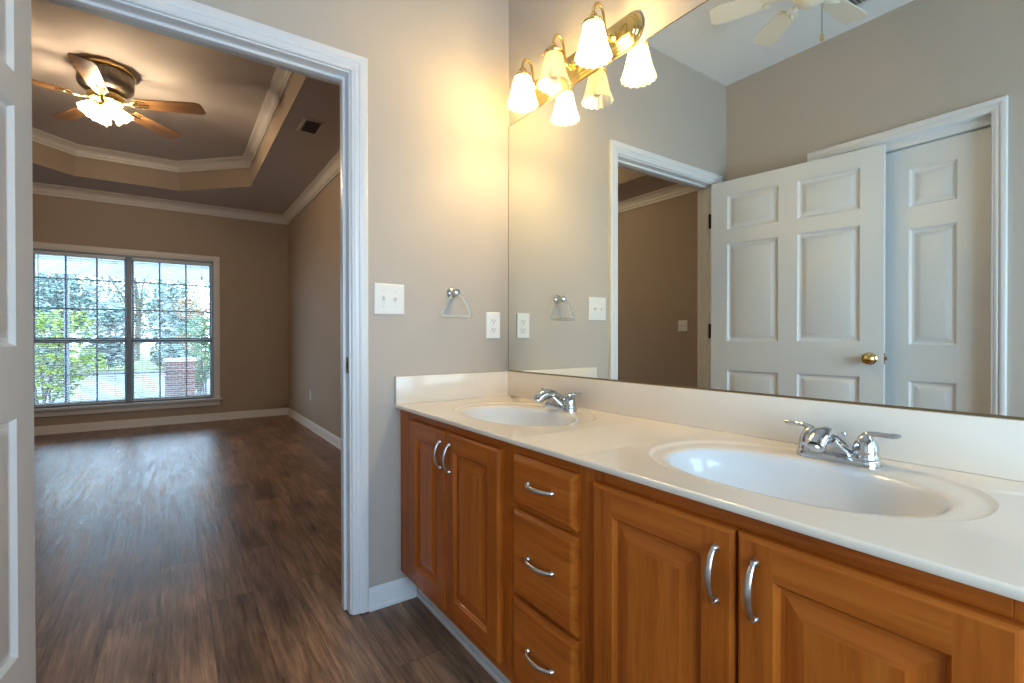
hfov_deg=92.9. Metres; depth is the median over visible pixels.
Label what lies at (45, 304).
shrub
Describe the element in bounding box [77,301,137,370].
shrub
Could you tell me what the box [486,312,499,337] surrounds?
outlet
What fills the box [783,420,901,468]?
faucet
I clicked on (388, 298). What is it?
switch plate
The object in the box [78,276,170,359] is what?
tree
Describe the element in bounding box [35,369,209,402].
ground
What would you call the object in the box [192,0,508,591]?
wall
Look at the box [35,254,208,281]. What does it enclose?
ceiling
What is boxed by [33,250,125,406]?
window blind
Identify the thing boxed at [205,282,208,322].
tree
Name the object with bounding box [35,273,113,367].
tree
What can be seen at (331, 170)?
crown molding
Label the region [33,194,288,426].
wall
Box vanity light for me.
[507,1,643,112]
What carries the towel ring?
attached to the wall at (438, 70)
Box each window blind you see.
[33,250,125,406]
[132,258,210,400]
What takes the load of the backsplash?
attached to the wall at (314, 331)
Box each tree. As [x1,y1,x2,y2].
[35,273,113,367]
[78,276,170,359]
[140,279,206,336]
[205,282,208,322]
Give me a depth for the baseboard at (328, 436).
5.20 m
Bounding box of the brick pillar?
[163,358,196,395]
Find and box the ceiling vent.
[297,117,324,134]
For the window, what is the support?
in the wall at (254, 374)
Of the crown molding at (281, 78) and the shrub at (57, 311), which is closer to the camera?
the crown molding at (281, 78)
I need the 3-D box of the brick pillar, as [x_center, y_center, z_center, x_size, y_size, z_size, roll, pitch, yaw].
[-5.779,0.730,8.475,0.470,0.890,0.460,0,0,-35]
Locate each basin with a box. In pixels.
[453,402,596,425]
[649,440,998,521]
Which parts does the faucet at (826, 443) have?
handle, spout, plate, handle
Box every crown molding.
[32,68,292,172]
[32,150,339,224]
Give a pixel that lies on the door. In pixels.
(17, 488)
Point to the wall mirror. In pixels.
(820, 200)
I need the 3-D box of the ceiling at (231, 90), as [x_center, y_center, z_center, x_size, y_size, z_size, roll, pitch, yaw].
[-2.908,-1.877,3.519,3.481,0.445,5.277,0,0,-35]
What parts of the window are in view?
sash, sash, sash, sash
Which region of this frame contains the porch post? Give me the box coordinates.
[64,274,69,401]
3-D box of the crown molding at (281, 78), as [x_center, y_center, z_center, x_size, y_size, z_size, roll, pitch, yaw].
[-2.878,-1.905,3.477,2.113,0.100,4.025,0,0,-35]
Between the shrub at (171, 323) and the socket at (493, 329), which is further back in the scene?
the shrub at (171, 323)
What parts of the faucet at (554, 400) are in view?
handle, spout, plate, handle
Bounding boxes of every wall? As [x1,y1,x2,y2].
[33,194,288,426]
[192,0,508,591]
[288,0,705,437]
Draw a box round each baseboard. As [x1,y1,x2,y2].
[34,408,287,435]
[287,408,340,449]
[369,577,417,611]
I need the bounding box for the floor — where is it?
[34,415,496,682]
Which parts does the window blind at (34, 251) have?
rail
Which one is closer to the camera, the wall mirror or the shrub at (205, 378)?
the wall mirror
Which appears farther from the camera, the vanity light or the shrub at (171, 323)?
the shrub at (171, 323)
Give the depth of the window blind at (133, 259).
5.84 m
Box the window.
[33,242,221,417]
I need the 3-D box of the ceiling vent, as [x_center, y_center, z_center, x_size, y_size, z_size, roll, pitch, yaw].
[-1.550,-1.653,3.748,0.152,0.008,0.270,0,0,-35]
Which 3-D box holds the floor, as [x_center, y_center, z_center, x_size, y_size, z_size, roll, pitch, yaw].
[-2.058,1.036,2.319,3.521,0.060,8.282,0,0,-35]
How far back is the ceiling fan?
3.47 m
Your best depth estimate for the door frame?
1.78 m
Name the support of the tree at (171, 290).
on the lawn at (137, 367)
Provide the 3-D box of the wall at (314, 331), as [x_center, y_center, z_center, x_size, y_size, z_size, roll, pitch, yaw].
[-0.677,-0.551,3.272,0.151,3.100,8.282,0,0,-35]
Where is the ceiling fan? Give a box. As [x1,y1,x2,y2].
[32,53,205,138]
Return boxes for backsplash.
[508,371,1023,481]
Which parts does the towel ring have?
post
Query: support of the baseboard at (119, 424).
attached to the wall at (254, 374)
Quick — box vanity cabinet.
[401,410,1023,682]
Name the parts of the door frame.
strike plate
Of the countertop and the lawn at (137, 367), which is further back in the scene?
the lawn at (137, 367)
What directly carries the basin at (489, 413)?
in the countertop
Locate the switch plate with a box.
[374,283,403,314]
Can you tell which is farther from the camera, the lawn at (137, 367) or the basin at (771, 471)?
the lawn at (137, 367)
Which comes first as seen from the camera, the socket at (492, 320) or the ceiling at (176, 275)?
the socket at (492, 320)
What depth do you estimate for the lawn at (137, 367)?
20.52 m
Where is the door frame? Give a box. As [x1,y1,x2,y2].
[44,0,368,614]
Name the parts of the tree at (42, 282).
crown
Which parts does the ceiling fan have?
blade, blade, lamp shade, blade, lamp shade, bulb, lamp shade, lamp shade, blade, blade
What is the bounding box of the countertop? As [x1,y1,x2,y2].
[394,371,1023,601]
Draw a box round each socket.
[490,318,496,323]
[490,326,496,332]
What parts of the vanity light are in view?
lamp shade, arm, lamp shade, bulb, arm, lamp shade, bulb, arm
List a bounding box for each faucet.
[533,387,581,411]
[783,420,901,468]
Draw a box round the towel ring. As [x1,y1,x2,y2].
[440,288,472,317]
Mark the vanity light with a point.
(599, 45)
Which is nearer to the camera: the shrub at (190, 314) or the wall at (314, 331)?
the wall at (314, 331)
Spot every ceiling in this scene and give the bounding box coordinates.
[31,0,339,214]
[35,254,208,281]
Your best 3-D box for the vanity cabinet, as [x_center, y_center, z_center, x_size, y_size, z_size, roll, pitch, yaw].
[0.276,0.634,1.288,0.557,0.752,1.811,0,0,-35]
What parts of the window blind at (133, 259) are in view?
rail, ladder cord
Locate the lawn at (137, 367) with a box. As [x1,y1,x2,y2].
[35,350,209,373]
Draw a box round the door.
[0,0,35,682]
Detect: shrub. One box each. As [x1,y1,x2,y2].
[35,300,63,370]
[35,309,108,402]
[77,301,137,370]
[148,303,200,367]
[172,296,208,388]
[178,316,209,393]
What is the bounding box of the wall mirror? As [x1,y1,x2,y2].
[508,0,1023,419]
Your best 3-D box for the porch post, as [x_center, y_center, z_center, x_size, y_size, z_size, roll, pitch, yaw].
[-7.126,0.050,7.789,0.100,2.260,0.100,0,0,-35]
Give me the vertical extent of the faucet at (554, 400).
0.082 m
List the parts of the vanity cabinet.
cabinet door, handle, handle, cabinet door, handle, handle, handle, drawer, drawer, drawer, cabinet door, handle, handle, cabinet door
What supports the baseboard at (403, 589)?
attached to the wall at (438, 70)

